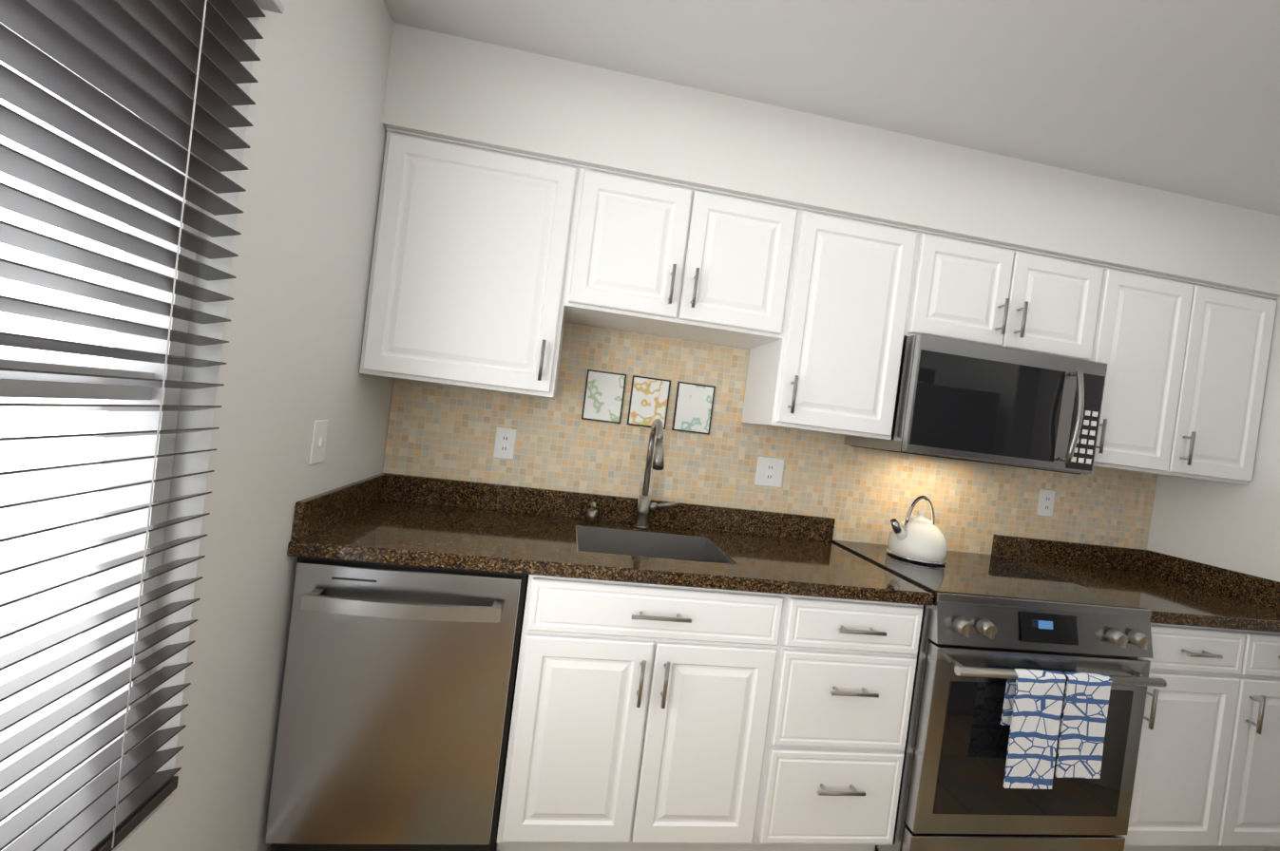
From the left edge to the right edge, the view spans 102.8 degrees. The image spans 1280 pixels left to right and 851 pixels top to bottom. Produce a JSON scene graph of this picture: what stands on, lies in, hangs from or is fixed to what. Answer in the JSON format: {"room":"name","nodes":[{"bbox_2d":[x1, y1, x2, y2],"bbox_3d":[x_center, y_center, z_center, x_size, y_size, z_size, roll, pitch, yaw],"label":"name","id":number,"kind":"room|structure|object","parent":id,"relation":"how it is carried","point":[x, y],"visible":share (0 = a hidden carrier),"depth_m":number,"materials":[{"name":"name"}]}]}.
{"room":"kitchen","nodes":[
{"label":"kitchen","id":0,"kind":"room"},
{"bbox_2d":[112,0,397,850],"bbox_3d":[-0.598,0.058,-1.148,0.150,2.440,6.500,7,1,-8],"label":"wall","id":1,"kind":"structure","parent":0,"point":[334,88],"depth_m":1.14,"materials":[{"name":"white paint"}]},
{"bbox_2d":[0,118,205,850],"bbox_3d":[-0.812,-0.045,0.241,0.088,1.553,1.453,7,1,-8],"label":"window","id":2,"kind":"structure","parent":1,"relation":"in","point":[114,474],"depth_m":0.92,"materials":[{"name":"white"}]},
{"bbox_2d":[0,0,284,850],"bbox_3d":[-0.695,-0.076,0.241,0.084,1.599,1.505,7,1,-8],"label":"window blinds","id":3,"kind":"object","parent":2,"relation":"attached to","point":[175,70],"visible":0.92,"depth_m":0.76,"materials":[{"name":"grey plastic"}]},
{"bbox_2d":[308,420,328,464],"bbox_3d":[-0.875,0.045,1.399,0.012,0.118,0.075,7,1,-8],"label":"light switch","id":4,"kind":"object","parent":1,"relation":"attached to","point":[318,442],"visible":1,"depth_m":1.39,"materials":[{"name":"white plastic"}]},
{"bbox_2d":[495,840,878,850],"bbox_3d":[2.110,1.641,-0.725,5.970,0.050,6.500,7,1,-8],"label":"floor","id":5,"kind":"structure","parent":0,"point":[876,849],"depth_m":1.56,"materials":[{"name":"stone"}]},
{"bbox_2d":[265,556,529,850],"bbox_3d":[-0.696,0.799,1.642,0.596,0.871,0.674,7,1,-8],"label":"dishwasher","id":6,"kind":"object","parent":5,"relation":"on","point":[396,706],"visible":0.96,"depth_m":1.36,"materials":[{"name":"silver metal"}]},
{"bbox_2d":[496,582,785,850],"bbox_3d":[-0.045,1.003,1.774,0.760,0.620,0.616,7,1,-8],"label":"base cabinet","id":7,"kind":"object","parent":5,"relation":"on","point":[650,717],"depth_m":1.46,"materials":[{"name":"white paint"}]},
{"bbox_2d":[713,589,923,850],"bbox_3d":[0.570,0.951,1.857,0.458,0.872,0.616,7,1,-8],"label":"base cabinet","id":8,"kind":"object","parent":5,"relation":"on","point":[848,666],"depth_m":1.55,"materials":[{"name":"white paint"}]},
{"bbox_2d":[832,539,1166,850],"bbox_3d":[1.188,1.002,1.877,0.768,0.923,0.733,7,1,-8],"label":"range","id":9,"kind":"object","parent":5,"relation":"on","point":[1027,705],"visible":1,"depth_m":1.57,"materials":[{"name":"silver metal"}]},
{"bbox_2d":[886,496,947,565],"bbox_3d":[1.076,0.395,2.008,0.258,0.247,0.210,7,1,-8],"label":"kettle","id":10,"kind":"object","parent":9,"relation":"on","point":[919,539],"visible":1,"depth_m":1.95,"materials":[{"name":"white metal"}]},
{"bbox_2d":[1121,623,1257,850],"bbox_3d":[1.771,1.096,2.028,0.438,0.872,0.616,7,1,-8],"label":"base cabinet","id":11,"kind":"object","parent":5,"relation":"on","point":[1190,752],"depth_m":1.73,"materials":[{"name":"white paint"}]},
{"bbox_2d":[1226,630,1279,850],"bbox_3d":[2.171,1.145,2.084,0.377,0.872,0.616,7,1,-8],"label":"base cabinet","id":12,"kind":"object","parent":5,"relation":"on","point":[1255,820],"depth_m":1.77,"materials":[{"name":"white paint"}]},
{"bbox_2d":[287,473,1279,632],"bbox_3d":[0.731,0.553,1.857,3.416,0.329,0.630,7,1,-8],"label":"countertop","id":13,"kind":"structure","parent":12,"relation":"on","point":[405,520],"depth_m":1.83,"materials":[{"name":"brown stone"}]},
{"bbox_2d":[586,419,678,529],"bbox_3d":[0.005,0.183,1.887,0.350,0.427,0.253,7,1,-8],"label":"faucet","id":14,"kind":"object","parent":13,"relation":"on","point":[645,506],"visible":1,"depth_m":1.97,"materials":[{"name":"silver metal"}]},
{"bbox_2d":[340,23,1165,487],"bbox_3d":[0.748,0.181,2.057,3.360,2.440,0.530,7,1,-8],"label":"wall","id":15,"kind":"structure","parent":0,"point":[444,85],"depth_m":1.72,"materials":[{"name":"white paint"}]},
{"bbox_2d":[359,127,583,399],"bbox_3d":[-0.558,-0.513,1.791,0.604,0.764,0.342,7,1,-8],"label":"upper cabinet","id":16,"kind":"object","parent":15,"relation":"attached to","point":[494,268],"depth_m":1.62,"materials":[{"name":"white paint"}]},
{"bbox_2d":[568,165,807,351],"bbox_3d":[0.132,-0.583,1.884,0.762,0.459,0.342,7,1,-8],"label":"upper cabinet","id":17,"kind":"object","parent":15,"relation":"attached to","point":[654,257],"depth_m":1.72,"materials":[{"name":"white paint"}]},
{"bbox_2d":[382,322,1157,554],"bbox_3d":[0.745,0.080,2.166,3.416,0.805,0.005,7,1,-8],"label":"tile backsplash","id":18,"kind":"structure","parent":15,"relation":"attached to","point":[857,494],"depth_m":2.10,"materials":[{"name":"tile"}]},
{"bbox_2d":[493,427,516,459],"bbox_3d":[-0.524,0.070,1.983,0.075,0.118,0.008,7,1,-8],"label":"electrical outlet","id":19,"kind":"object","parent":18,"relation":"attached to","point":[505,443],"visible":1,"depth_m":1.98,"materials":[{"name":"white plastic"}]},
{"bbox_2d":[581,369,626,423],"bbox_3d":[-0.143,-0.114,2.028,0.155,0.198,0.012,7,1,-8],"label":"picture","id":20,"kind":"object","parent":18,"relation":"attached to","point":[603,396],"visible":1,"depth_m":2.02,"materials":[{"name":"grey paper"}]},
{"bbox_2d":[627,375,670,429],"bbox_3d":[0.036,-0.093,2.054,0.155,0.198,0.012,7,1,-8],"label":"picture","id":21,"kind":"object","parent":18,"relation":"attached to","point":[648,402],"visible":1,"depth_m":2.05,"materials":[{"name":"grey paper"}]},
{"bbox_2d":[671,382,715,435],"bbox_3d":[0.219,-0.070,2.080,0.155,0.198,0.012,7,1,-8],"label":"picture","id":22,"kind":"object","parent":18,"relation":"attached to","point":[694,404],"visible":1,"depth_m":2.07,"materials":[{"name":"grey paper"}]},
{"bbox_2d":[754,457,783,487],"bbox_3d":[0.542,0.194,2.135,0.115,0.118,0.008,7,1,-8],"label":"electrical outlet","id":23,"kind":"object","parent":18,"relation":"attached to","point":[769,471],"visible":1,"depth_m":2.13,"materials":[{"name":"white plastic"}]},
{"bbox_2d":[1036,489,1055,516],"bbox_3d":[1.845,0.352,2.320,0.075,0.118,0.008,7,1,-8],"label":"electrical outlet","id":24,"kind":"object","parent":18,"relation":"attached to","point":[1045,506],"visible":1,"depth_m":2.32,"materials":[{"name":"white plastic"}]},
{"bbox_2d":[741,208,929,439],"bbox_3d":[0.713,-0.359,1.971,0.458,0.764,0.342,7,1,-8],"label":"upper cabinet","id":25,"kind":"object","parent":15,"relation":"attached to","point":[859,285],"depth_m":1.81,"materials":[{"name":"white paint"}]},
{"bbox_2d":[914,230,1115,362],"bbox_3d":[1.342,-0.475,2.055,0.774,0.382,0.342,7,1,-8],"label":"upper cabinet","id":26,"kind":"object","parent":15,"relation":"attached to","point":[975,291],"depth_m":1.89,"materials":[{"name":"white paint"}]},
{"bbox_2d":[843,334,1107,475],"bbox_3d":[1.300,-0.071,1.998,0.762,0.420,0.462,7,1,-8],"label":"over-the-range microwave","id":27,"kind":"object","parent":26,"relation":"attached to","point":[961,400],"visible":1,"depth_m":1.82,"materials":[{"name":"silver metal"}]},
{"bbox_2d":[1093,267,1203,477],"bbox_3d":[1.899,-0.215,2.140,0.407,0.764,0.342,7,1,-8],"label":"upper cabinet","id":28,"kind":"object","parent":15,"relation":"attached to","point":[1154,319],"depth_m":1.98,"materials":[{"name":"white paint"}]},
{"bbox_2d":[1176,283,1278,484],"bbox_3d":[2.299,-0.166,2.196,0.407,0.764,0.342,7,1,-8],"label":"upper cabinet","id":29,"kind":"object","parent":15,"relation":"attached to","point":[1233,334],"depth_m":2.03,"materials":[{"name":"white paint"}]},
{"bbox_2d":[383,0,1279,215],"bbox_3d":[2.415,-0.830,-0.758,5.970,0.050,6.500,7,1,-8],"label":"ceiling","id":30,"kind":"structure","parent":0,"point":[1181,97],"depth_m":1.48,"materials":[{"name":"white paint"}]},
{"bbox_2d":[1146,191,1279,850],"bbox_3d":[2.582,0.443,-0.620,0.800,2.440,6.350,7,1,-8],"label":"wall","id":31,"kind":"structure","parent":0,"point":[1227,525],"depth_m":2.02,"materials":[{"name":"white paint"}]},
{"label":"outside","id":32,"kind":"structure","parent":0,"visible":0},
{"bbox_2d":[0,22,139,825],"bbox_3d":[-1.319,-0.031,0.172,0.020,2.405,2.655,7,1,-8],"label":"sky","id":33,"kind":"structure","parent":32,"point":[25,487],"depth_m":1.28,"materials":[{"name":"white"}]}
]}

